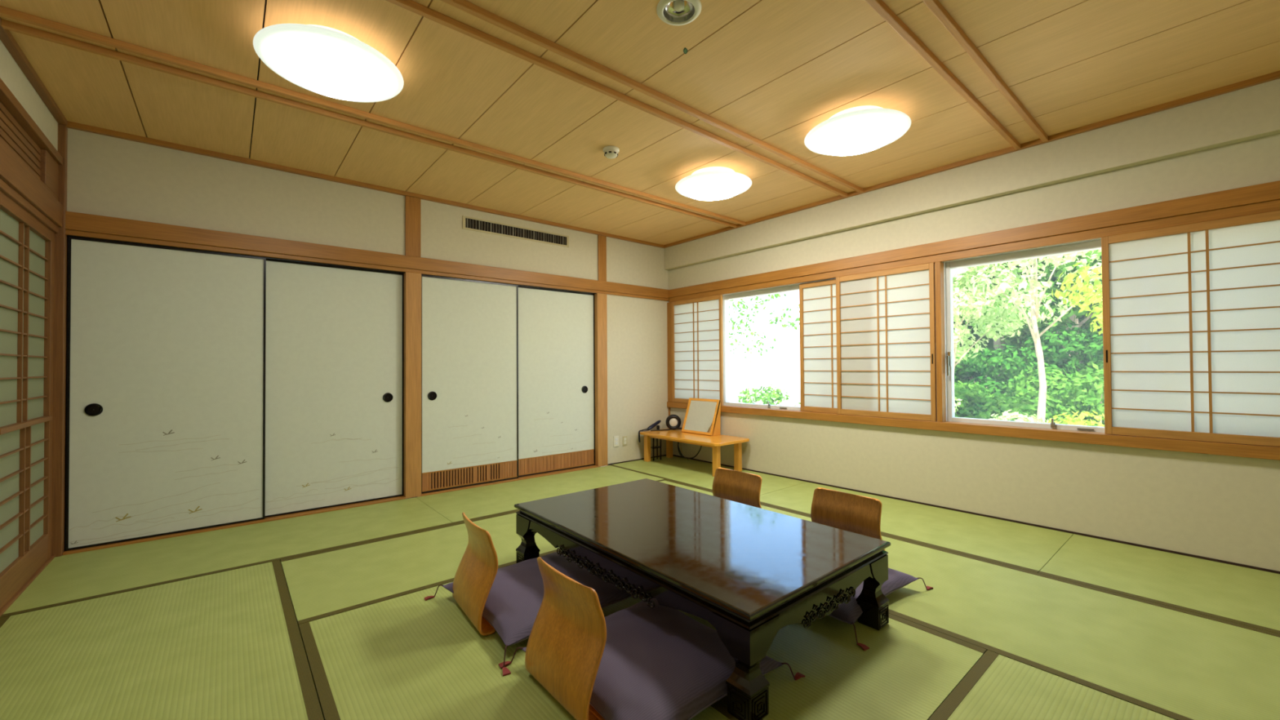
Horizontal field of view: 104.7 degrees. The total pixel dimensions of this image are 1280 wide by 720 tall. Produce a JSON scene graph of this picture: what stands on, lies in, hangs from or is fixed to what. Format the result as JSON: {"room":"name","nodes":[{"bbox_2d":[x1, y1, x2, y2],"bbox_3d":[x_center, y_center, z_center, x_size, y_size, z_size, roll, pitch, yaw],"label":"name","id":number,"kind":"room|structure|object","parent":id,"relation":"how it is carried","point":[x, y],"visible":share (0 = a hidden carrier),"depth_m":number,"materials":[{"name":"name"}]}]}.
{"room":"traditional dwelling","nodes":[
{"label":"traditional dwelling","id":0,"kind":"room"},
{"bbox_2d":[0,40,57,151],"bbox_3d":[-2.023,-0.139,0.499,0.950,2.660,5.800,0,-1,-40],"label":"wall","id":1,"kind":"structure","parent":0,"point":[11,73],"depth_m":2.41,"materials":[{"name":"paint"}]},
{"bbox_2d":[0,102,40,178],"bbox_3d":[-2.683,-1.052,1.984,0.035,0.182,1.700,0,-1,-40],"label":"transom","id":2,"kind":"object","parent":1,"relation":"attached to","point":[12,134],"visible":0.78,"depth_m":2.38,"materials":[{"name":"brown wood"}]},
{"bbox_2d":[0,555,54,616],"bbox_3d":[-2.774,1.125,2.064,0.095,0.042,2.000,0,-1,-40],"label":"trim","id":3,"kind":"structure","parent":1,"relation":"attached to","point":[51,558],"depth_m":2.43,"materials":[{"name":"brown wood"}]},
{"bbox_2d":[0,190,54,609],"bbox_3d":[-3.067,0.186,2.459,0.036,1.850,0.955,0,-1,-40],"label":"screen","id":4,"kind":"object","parent":3,"relation":"on","point":[27,246],"visible":1,"depth_m":2.46,"materials":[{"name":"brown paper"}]},
{"bbox_2d":[0,143,62,233],"bbox_3d":[-1.606,-0.854,0.730,0.060,0.170,5.600,0,-1,-40],"label":"trim","id":5,"kind":"structure","parent":1,"relation":"attached to","point":[16,182],"depth_m":2.39,"materials":[{"name":"brown wood"}]},
{"bbox_2d":[0,78,62,199],"bbox_3d":[-1.615,-1.076,0.726,0.080,0.275,5.600,0,-1,-40],"label":"trim","id":6,"kind":"structure","parent":1,"relation":"attached to","point":[51,159],"depth_m":2.54,"materials":[{"name":"brown wood"}]},
{"bbox_2d":[0,17,67,125],"bbox_3d":[-1.577,-1.423,0.742,0.035,0.032,5.565,0,-1,-40],"label":"trim","id":7,"kind":"structure","parent":1,"relation":"attached to","point":[7,39],"depth_m":2.38,"materials":[{"name":"brown wood"}]},
{"bbox_2d":[51,124,67,556],"bbox_3d":[-3.415,-0.118,2.890,0.080,2.498,0.145,0,-1,-40],"label":"trim","id":8,"kind":"structure","parent":1,"relation":"attached to","point":[60,270],"depth_m":2.85,"materials":[{"name":"brown wood"}]},
{"bbox_2d":[66,128,668,498],"bbox_3d":[-1.572,-0.089,4.498,5.270,2.660,0.160,0,-1,-40],"label":"wall","id":9,"kind":"structure","parent":0,"point":[110,176],"depth_m":3.91,"materials":[{"name":"paint"}]},
{"bbox_2d":[65,236,266,551],"bbox_3d":[-3.016,0.196,3.206,0.930,1.844,0.032,0,-1,-40],"label":"door","id":10,"kind":"structure","parent":9,"relation":"in","point":[166,402],"depth_m":3.16,"materials":[{"name":"paper"}]},
{"bbox_2d":[62,495,405,555],"bbox_3d":[-2.670,1.143,3.500,1.855,0.042,0.130,0,-1,-40],"label":"trim","id":11,"kind":"structure","parent":9,"relation":"attached to","point":[402,497],"depth_m":3.38,"materials":[{"name":"brown wood"}]},
{"bbox_2d":[264,258,404,517],"bbox_3d":[-2.330,0.201,3.820,0.930,1.844,0.032,0,-1,-40],"label":"door","id":12,"kind":"structure","parent":9,"relation":"in","point":[335,335],"depth_m":3.79,"materials":[{"name":"paper"}]},
{"bbox_2d":[66,120,665,248],"bbox_3d":[-1.517,-1.374,4.440,4.870,0.032,0.035,0,-1,-40],"label":"trim","id":13,"kind":"structure","parent":9,"relation":"attached to","point":[71,125],"depth_m":3.67,"materials":[{"name":"brown wood"}]},
{"bbox_2d":[65,211,669,301],"bbox_3d":[-1.515,-0.793,4.434,4.870,0.135,0.030,0,-1,-40],"label":"trim","id":14,"kind":"structure","parent":9,"relation":"attached to","point":[81,224],"depth_m":3.67,"materials":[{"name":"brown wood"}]},
{"bbox_2d":[404,271,421,498],"bbox_3d":[-1.919,0.206,4.149,0.123,1.865,0.122,0,-1,-40],"label":"trim","id":15,"kind":"structure","parent":9,"relation":"attached to","point":[412,281],"depth_m":4.10,"materials":[{"name":"brown wood"}]},
{"bbox_2d":[404,195,420,257],"bbox_3d":[-1.898,-1.111,4.130,0.120,0.498,0.016,0,-1,-40],"label":"trim","id":16,"kind":"structure","parent":9,"relation":"attached to","point":[412,205],"depth_m":4.12,"materials":[{"name":"brown wood"}]},
{"bbox_2d":[421,275,518,493],"bbox_3d":[-1.517,0.204,4.458,0.890,1.844,0.032,0,-1,-40],"label":"door","id":17,"kind":"structure","parent":9,"relation":"in","point":[469,328],"depth_m":4.42,"materials":[{"name":"paper"}]},
{"bbox_2d":[417,465,598,497],"bbox_3d":[-1.173,1.151,4.750,1.800,0.042,0.130,0,-1,-40],"label":"trim","id":18,"kind":"structure","parent":9,"relation":"attached to","point":[590,466],"depth_m":4.68,"materials":[{"name":"brown wood"}]},
{"bbox_2d":[462,215,568,247],"bbox_3d":[-1.159,-1.227,4.756,1.100,0.119,0.006,0,-1,-40],"label":"air vent","id":19,"kind":"object","parent":9,"relation":"in","point":[473,224],"visible":1,"depth_m":4.72,"materials":[{"name":"metal"}]},
{"bbox_2d":[518,286,595,476],"bbox_3d":[-0.852,0.208,5.055,0.923,1.844,0.032,0,-1,-40],"label":"door","id":20,"kind":"structure","parent":9,"relation":"in","point":[557,350],"depth_m":5.03,"materials":[{"name":"paper"}]},
{"bbox_2d":[594,293,607,466],"bbox_3d":[-0.442,0.214,5.384,0.127,1.865,0.120,0,-1,-40],"label":"trim","id":21,"kind":"structure","parent":9,"relation":"attached to","point":[600,300],"depth_m":5.33,"materials":[{"name":"brown wood"}]},
{"bbox_2d":[597,235,606,281],"bbox_3d":[-0.411,-1.103,5.371,0.107,0.498,0.016,0,-1,-40],"label":"trim","id":22,"kind":"structure","parent":9,"relation":"attached to","point":[602,240],"depth_m":5.36,"materials":[{"name":"brown wood"}]},
{"bbox_2d":[613,435,618,447],"bbox_3d":[-0.262,0.900,5.463,0.070,0.120,0.010,0,-1,-40],"label":"wall outlet","id":23,"kind":"object","parent":9,"relation":"attached to","point":[615,437],"visible":1,"depth_m":5.46,"materials":[{"name":"white plastic"}]},
{"bbox_2d":[622,435,626,445],"bbox_3d":[-0.169,0.908,5.541,0.062,0.106,0.010,0,-1,-40],"label":"wall outlet","id":24,"kind":"object","parent":9,"relation":"attached to","point":[624,437],"visible":1,"depth_m":5.53,"materials":[{"name":"white plastic"}]},
{"bbox_2d":[607,454,666,465],"bbox_3d":[-0.002,1.143,5.679,0.935,0.010,0.006,0,-1,-40],"label":"trim","id":25,"kind":"structure","parent":9,"relation":"attached to","point":[663,455],"depth_m":5.60,"materials":[{"name":"brown wood"}]},
{"bbox_2d":[0,0,1279,244],"bbox_3d":[0.286,-1.458,2.321,5.320,0.121,6.000,0,-1,-40],"label":"ceiling","id":26,"kind":"structure","parent":0,"point":[510,106],"depth_m":2.53,"materials":[{"name":"brown wood"}]},
{"bbox_2d":[253,23,404,102],"bbox_3d":[-1.402,-1.343,2.258,0.580,0.150,0.580,0,-1,-40],"label":"ceiling lamp","id":27,"kind":"object","parent":26,"relation":"attached to","point":[324,60],"visible":1,"depth_m":2.15,"materials":[{"name":"beige plastic"}]},
{"bbox_2d":[267,35,391,101],"bbox_3d":[-1.401,-1.296,2.258,0.480,0.056,0.480,0,-1,-40],"label":"diffuser","id":28,"kind":"object","parent":27,"relation":"attached to","point":[325,65],"depth_m":2.18,"materials":[{"name":"white plastic"}]},
{"bbox_2d":[603,146,619,158],"bbox_3d":[-0.193,-1.386,3.309,0.110,0.050,0.110,0,-1,-40],"label":"smoke detector","id":29,"kind":"object","parent":26,"relation":"attached to","point":[610,152],"visible":1,"depth_m":3.28,"materials":[{"name":"white plastic"}]},
{"bbox_2d":[656,0,702,25],"bbox_3d":[0.159,-1.433,2.013,0.184,0.035,0.184,0,-1,-40],"label":"recessed light","id":30,"kind":"object","parent":26,"relation":"in","point":[673,12],"visible":1,"depth_m":2.03,"materials":[{"name":"white plastic"}]},
{"bbox_2d":[683,47,687,53],"bbox_3d":[0.210,-1.425,2.278,0.020,0.002,0.048,-1,-1,14],"label":"leaf mark","id":31,"kind":"object","parent":26,"relation":"attached to","point":[685,50],"visible":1,"depth_m":2.28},
{"bbox_2d":[675,166,751,200],"bbox_3d":[0.559,-1.334,3.772,0.580,0.150,0.580,0,-1,-40],"label":"ceiling lamp","id":32,"kind":"object","parent":26,"relation":"attached to","point":[712,183],"visible":1,"depth_m":3.64,"materials":[{"name":"beige plastic"}]},
{"bbox_2d":[681,175,745,200],"bbox_3d":[0.559,-1.287,3.772,0.480,0.056,0.480,0,-1,-40],"label":"diffuser","id":33,"kind":"object","parent":32,"relation":"attached to","point":[704,188],"depth_m":3.66,"materials":[{"name":"white plastic"}]},
{"bbox_2d":[804,105,911,155],"bbox_3d":[1.282,-1.349,2.937,0.580,0.150,0.580,0,-1,-40],"label":"ceiling lamp","id":34,"kind":"object","parent":26,"relation":"attached to","point":[858,130],"visible":1,"depth_m":2.82,"materials":[{"name":"beige plastic"}]},
{"bbox_2d":[813,115,901,155],"bbox_3d":[1.283,-1.302,2.936,0.480,0.056,0.480,0,-1,-40],"label":"diffuser","id":35,"kind":"object","parent":34,"relation":"attached to","point":[849,135],"depth_m":2.84,"materials":[{"name":"white plastic"}]},
{"bbox_2d":[0,455,1279,719],"bbox_3d":[0.269,1.159,2.130,5.070,0.121,5.800,0,-1,-40],"label":"floor","id":36,"kind":"structure","parent":0,"point":[326,615],"depth_m":2.02,"materials":[{"name":"wicker"}]},
{"bbox_2d":[452,511,497,635],"bbox_3d":[-0.583,0.898,2.227,0.419,0.409,0.379,0,-1,-36],"label":"chair","id":37,"kind":"object","parent":36,"relation":"on","point":[477,568],"visible":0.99,"depth_m":2.06,"materials":[{"name":"brown wood"}]},
{"bbox_2d":[424,550,645,675],"bbox_3d":[-0.452,1.048,2.251,0.780,0.113,0.789,0,-1,-41],"label":"floor cushion","id":38,"kind":"object","parent":36,"relation":"on","point":[515,597],"visible":0.52,"depth_m":2.14,"materials":[{"name":"purple fabric"}]},
{"bbox_2d":[524,556,606,719],"bbox_3d":[-0.122,0.889,1.704,0.419,0.409,0.379,0,-1,-40],"label":"chair","id":39,"kind":"object","parent":36,"relation":"on","point":[567,639],"visible":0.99,"depth_m":1.55,"materials":[{"name":"brown wood"}]},
{"bbox_2d":[498,597,804,719],"bbox_3d":[0.041,1.038,1.724,0.780,0.113,0.789,0,-1,-40],"label":"floor cushion","id":40,"kind":"object","parent":36,"relation":"on","point":[660,662],"visible":0.73,"depth_m":1.60,"materials":[{"name":"purple fabric"}]},
{"bbox_2d":[650,437,661,461],"bbox_3d":[0.177,1.006,5.665,0.120,0.280,0.070,0,-1,-40],"label":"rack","id":41,"kind":"object","parent":36,"relation":"on","point":[656,446],"visible":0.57,"depth_m":5.67,"materials":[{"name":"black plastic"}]},
{"bbox_2d":[640,427,749,476],"bbox_3d":[0.552,0.972,5.302,0.520,0.335,1.190,0,-1,-40],"label":"desk","id":42,"kind":"object","parent":36,"relation":"on","point":[715,442],"visible":0.82,"depth_m":5.06,"materials":[{"name":"brown wood"}]},
{"bbox_2d":[638,420,661,442],"bbox_3d":[0.115,0.815,5.662,0.052,0.224,0.362,-1,-1,43],"label":"handset","id":43,"kind":"object","parent":42,"relation":"on","point":[651,426],"visible":0.93,"depth_m":5.66,"materials":[{"name":"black plastic"}]},
{"bbox_2d":[650,429,671,431],"bbox_3d":[0.247,0.804,5.677,0.261,0.014,0.015,0,-1,-17],"label":"power cord","id":44,"kind":"object","parent":42,"relation":"on","point":[655,429],"visible":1,"depth_m":5.67,"materials":[{"name":"black plastic"}]},
{"bbox_2d":[665,414,682,430],"bbox_3d":[0.401,0.721,5.736,0.207,0.179,0.130,-1,-1,16],"label":"clock","id":45,"kind":"object","parent":42,"relation":"on","point":[673,422],"visible":0.99,"depth_m":5.70,"materials":[{"name":"black plastic"}]},
{"bbox_2d":[669,417,677,426],"bbox_3d":[0.388,0.721,5.708,0.099,0.099,0.008,0,-1,-1],"label":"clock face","id":46,"kind":"object","parent":45,"relation":"attached to","point":[673,421],"depth_m":5.71,"materials":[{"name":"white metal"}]},
{"bbox_2d":[680,442,688,460],"bbox_3d":[0.501,1.006,5.652,0.058,0.268,0.154,0,-1,-40],"label":"cable","id":47,"kind":"object","parent":42,"relation":"hanging from","point":[682,452],"visible":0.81,"depth_m":5.65,"materials":[{"name":"black plastic"}]},
{"bbox_2d":[677,441,702,458],"bbox_3d":[0.554,0.979,5.570,0.093,0.278,0.361,0,-1,-40],"label":"cable","id":48,"kind":"object","parent":42,"relation":"hanging from","point":[679,451],"visible":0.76,"depth_m":5.61,"materials":[{"name":"black plastic"}]},
{"bbox_2d":[681,397,720,435],"bbox_3d":[0.666,0.617,5.430,0.156,0.378,0.450,0,-1,-40],"label":"mirror","id":49,"kind":"object","parent":42,"relation":"on","point":[703,415],"visible":1,"depth_m":5.39,"materials":[{"name":"brown wood"}]},
{"bbox_2d":[514,478,890,719],"bbox_3d":[0.184,0.932,2.345,0.933,0.340,1.557,0,-1,-40],"label":"table","id":50,"kind":"object","parent":36,"relation":"on","point":[752,573],"visible":1,"depth_m":1.97,"materials":[{"name":"paint"}]},
{"bbox_2d":[827,568,933,650],"bbox_3d":[0.878,1.042,2.391,0.780,0.113,0.789,0,-1,-40],"label":"floor cushion","id":51,"kind":"object","parent":36,"relation":"on","point":[849,613],"visible":0.16,"depth_m":2.12,"materials":[{"name":"purple fabric"}]},
{"bbox_2d":[810,487,885,551],"bbox_3d":[0.947,0.892,2.450,0.419,0.409,0.379,0,-1,-40],"label":"chair","id":52,"kind":"object","parent":51,"relation":"on","point":[855,513],"visible":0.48,"depth_m":2.54,"materials":[{"name":"red wood"}]},
{"bbox_3d":[0.426,1.052,2.932,0.780,0.113,0.789,0,-1,-40],"label":"floor cushion","id":53,"kind":"object","parent":36,"relation":"on","visible":0},
{"bbox_2d":[712,467,761,508],"bbox_3d":[0.493,0.902,2.993,0.419,0.409,0.379,0,-1,-40],"label":"chair","id":54,"kind":"object","parent":53,"relation":"on","point":[742,487],"visible":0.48,"depth_m":3.09,"materials":[{"name":"red wood"}]},
{"bbox_2d":[664,78,1279,571],"bbox_3d":[2.195,-0.119,3.892,0.265,2.660,5.600,0,-1,-40],"label":"wall","id":55,"kind":"structure","parent":0,"point":[1224,508],"depth_m":3.25,"materials":[{"name":"paint"}]},
{"bbox_2d":[666,302,671,401],"bbox_3d":[0.376,-0.096,5.970,0.052,1.200,0.078,0,-1,-40],"label":"trim","id":56,"kind":"structure","parent":55,"relation":"attached to","point":[668,304],"depth_m":5.95,"materials":[{"name":"brown wood"}]},
{"bbox_2d":[722,277,835,410],"bbox_3d":[1.389,-0.113,4.939,0.160,1.235,2.900,0,-1,-40],"label":"window","id":57,"kind":"structure","parent":55,"relation":"in","point":[792,287],"depth_m":5.30,"materials":[{"name":"white metal"}]},
{"bbox_2d":[934,261,946,422],"bbox_3d":[2.268,-0.137,3.724,0.088,1.200,0.037,0,-1,-40],"label":"trim","id":58,"kind":"structure","parent":55,"relation":"attached to","point":[939,266],"depth_m":3.70,"materials":[{"name":"brown wood"}]},
{"bbox_2d":[664,70,1279,248],"bbox_3d":[2.085,-1.404,3.801,0.030,0.032,5.565,0,-1,-40],"label":"trim","id":59,"kind":"structure","parent":55,"relation":"attached to","point":[1275,75],"depth_m":3.20,"materials":[{"name":"brown wood"}]},
{"bbox_2d":[666,401,1279,460],"bbox_3d":[2.158,0.498,3.850,0.100,0.065,5.600,0,-1,-40],"label":"trim","id":60,"kind":"structure","parent":55,"relation":"attached to","point":[1267,452],"depth_m":3.23,"materials":[{"name":"brown wood"}]},
{"bbox_2d":[671,294,723,405],"bbox_3d":[0.639,-0.102,5.631,0.028,1.197,0.780,0,-1,-40],"label":"screen","id":61,"kind":"object","parent":60,"relation":"on","point":[696,324],"visible":0.95,"depth_m":5.60,"materials":[{"name":"white paper"}]},
{"bbox_2d":[799,278,837,413],"bbox_3d":[1.736,-0.123,4.382,0.028,1.193,0.700,0,-1,-40],"label":"screen","id":62,"kind":"object","parent":60,"relation":"on","point":[817,300],"visible":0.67,"depth_m":4.51,"materials":[{"name":"white paper"}]},
{"bbox_2d":[835,262,937,421],"bbox_3d":[1.978,-0.131,4.027,0.029,1.197,0.780,0,-1,-40],"label":"screen","id":63,"kind":"object","parent":60,"relation":"on","point":[886,319],"visible":1,"depth_m":3.99,"materials":[{"name":"white paper"}]},
{"bbox_2d":[1101,210,1279,446],"bbox_3d":[3.076,-0.155,2.713,0.029,1.197,0.780,0,-1,-40],"label":"screen","id":64,"kind":"object","parent":60,"relation":"on","point":[1191,312],"visible":1,"depth_m":2.73,"materials":[{"name":"white paper"}]},
{"bbox_2d":[668,180,1279,302],"bbox_3d":[2.137,-0.809,3.837,0.030,0.150,5.570,0,-1,-40],"label":"trim","id":65,"kind":"structure","parent":55,"relation":"attached to","point":[1264,197],"depth_m":3.27,"materials":[{"name":"brown wood"}]},
{"bbox_2d":[672,454,1279,573],"bbox_3d":[2.147,1.105,3.830,0.008,0.012,5.600,0,-1,-40],"label":"trim","id":66,"kind":"structure","parent":55,"relation":"attached to","point":[870,493],"depth_m":3.23,"materials":[{"name":"brown wood"}]},
{"bbox_2d":[942,237,1104,432],"bbox_3d":[2.900,-0.146,3.123,0.170,1.235,1.715,0,-1,-40],"label":"window","id":67,"kind":"structure","parent":55,"relation":"in","point":[1091,244],"depth_m":3.56,"materials":[{"name":"white metal"}]},
{"label":"outside","id":68,"kind":"structure","parent":0,"visible":0},
{"bbox_2d":[728,377,800,406],"bbox_3d":[13.846,2.477,36.775,59.800,0.200,90.000,0,-1,-40],"label":"gravel yard","id":69,"kind":"structure","parent":68,"point":[792,386],"depth_m":45.52,"materials":[{"name":"white gravel"}]},
{"bbox_2d":[737,387,763,404],"bbox_3d":[2.250,1.350,10.387,1.191,1.511,1.262,0,-1,-40],"label":"bush","id":70,"kind":"object","parent":69,"relation":"on","point":[747,393],"visible":0.08,"depth_m":10.66,"materials":[{"name":"green plant"}]},
{"bbox_2d":[728,293,799,399],"bbox_3d":[2.854,-0.261,14.009,3.015,5.010,3.264,0,-1,-14],"label":"tree","id":71,"kind":"object","parent":69,"relation":"on","point":[776,295],"visible":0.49,"depth_m":13.92,"materials":[{"name":"green plant"}]},
{"bbox_2d":[752,383,799,406],"bbox_3d":[2.762,1.279,9.687,1.138,1.634,1.266,0,-1,-40],"label":"bush","id":72,"kind":"object","parent":69,"relation":"on","point":[768,396],"visible":0.25,"depth_m":9.54,"materials":[{"name":"green plant"}]},
{"bbox_2d":[954,396,964,417],"bbox_3d":[5.119,1.234,8.004,1.157,1.643,1.280,0,-1,-40],"label":"bush","id":73,"kind":"object","parent":69,"relation":"on","point":[955,397],"visible":0.02,"depth_m":8.23,"materials":[{"name":"green plant"}]},
{"bbox_2d":[954,380,994,417],"bbox_3d":[6.943,1.346,12.140,2.191,1.844,3.070,0,-1,-40],"label":"shrub","id":74,"kind":"object","parent":69,"relation":"on","point":[969,415],"visible":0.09,"depth_m":11.24,"materials":[{"name":"green plant"}]},
{"bbox_2d":[952,263,1026,368],"bbox_3d":[5.987,0.048,9.718,2.946,4.245,2.586,0,-1,-40],"label":"tree","id":75,"kind":"object","parent":69,"relation":"on","point":[961,307],"visible":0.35,"depth_m":9.38,"materials":[{"name":"green plant"}]},
{"bbox_2d":[954,382,1075,423],"bbox_3d":[7.956,1.347,11.068,2.613,1.804,2.993,0,-1,-40],"label":"shrub","id":76,"kind":"object","parent":69,"relation":"on","point":[1019,405],"visible":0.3,"depth_m":10.43,"materials":[{"name":"green plant"}]},
{"bbox_2d":[989,409,1049,422],"bbox_3d":[5.608,1.402,7.426,1.093,1.289,1.172,0,-1,-40],"label":"bush","id":77,"kind":"object","parent":69,"relation":"on","point":[1009,416],"visible":0.11,"depth_m":7.31,"materials":[{"name":"green plant"}]},
{"bbox_2d":[952,248,1102,422],"bbox_3d":[6.569,-0.236,8.199,2.999,4.776,3.145,0,-1,-40],"label":"slender tree","id":78,"kind":"object","parent":69,"relation":"on","point":[1033,312],"visible":0.37,"depth_m":8.15,"materials":[{"name":"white plant"}]},
{"bbox_2d":[953,288,1104,422],"bbox_3d":[21.459,-1.706,11.152,18.000,8.000,24.800,0,-1,-40],"label":"bank","id":79,"kind":"object","parent":69,"relation":"on","point":[990,344],"visible":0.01,"depth_m":15.66,"materials":[{"name":"green plant"}]},
{"bbox_2d":[954,371,960,384],"bbox_3d":[7.789,1.052,14.372,2.652,2.068,2.516,0,-1,-40],"label":"shrub","id":80,"kind":"object","parent":79,"relation":"on","point":[956,377],"visible":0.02,"depth_m":13.76,"materials":[{"name":"green plant"}]},
{"bbox_2d":[953,264,1004,329],"bbox_3d":[9.562,-3.570,16.654,5.239,7.588,5.192,0,-1,-13],"label":"tree","id":81,"kind":"object","parent":79,"relation":"on","point":[1003,264],"visible":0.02,"depth_m":16.54,"materials":[{"name":"green plant"}]},
{"bbox_2d":[954,344,1063,417],"bbox_3d":[9.045,0.716,13.111,2.269,2.212,3.122,0,-1,-11],"label":"shrub","id":82,"kind":"object","parent":79,"relation":"on","point":[986,363],"visible":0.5,"depth_m":12.40,"materials":[{"name":"green plant"}]},
{"bbox_2d":[960,256,1077,350],"bbox_3d":[11.405,-4.545,15.883,5.629,8.494,6.340,0,-1,-40],"label":"tree","id":83,"kind":"object","parent":79,"relation":"on","point":[997,342],"visible":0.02,"depth_m":15.47,"materials":[{"name":"green plant"}]},
{"bbox_2d":[964,249,1102,362],"bbox_3d":[11.761,-3.399,13.290,5.283,7.381,5.384,0,-1,-24],"label":"tree","id":84,"kind":"object","parent":79,"relation":"on","point":[1073,315],"visible":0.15,"depth_m":12.88,"materials":[{"name":"green plant"}]},
{"bbox_2d":[1020,255,1102,317],"bbox_3d":[13.578,-4.533,12.842,6.190,8.491,6.247,0,-1,-35],"label":"tree","id":85,"kind":"object","parent":79,"relation":"on","point":[1095,260],"visible":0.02,"depth_m":12.78,"materials":[{"name":"green plant"}]},
{"bbox_2d":[1021,320,1103,391],"bbox_3d":[10.838,0.268,11.770,2.086,2.558,3.157,0,-1,-22],"label":"shrub","id":86,"kind":"object","parent":79,"relation":"on","point":[1060,357],"visible":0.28,"depth_m":12.08,"materials":[{"name":"green plant"}]},
{"bbox_2d":[1002,360,1104,426],"bbox_3d":[9.556,1.082,10.343,2.526,2.286,2.834,0,-1,3],"label":"shrub","id":87,"kind":"object","parent":69,"relation":"on","point":[1091,397],"visible":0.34,"depth_m":10.16,"materials":[{"name":"green plant"}]},
{"bbox_2d":[1043,410,1104,426],"bbox_3d":[5.993,1.350,6.795,0.937,1.374,1.443,0,-1,6],"label":"bush","id":88,"kind":"object","parent":69,"relation":"on","point":[1069,420],"visible":0.1,"depth_m":6.50,"materials":[{"name":"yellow plant"}]},
{"bbox_2d":[1051,262,1102,335],"bbox_3d":[7.339,0.118,7.011,2.778,4.011,2.191,0,-1,-10],"label":"tree","id":89,"kind":"object","parent":69,"relation":"on","point":[1094,297],"visible":0.16,"depth_m":7.29,"materials":[{"name":"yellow plant"}]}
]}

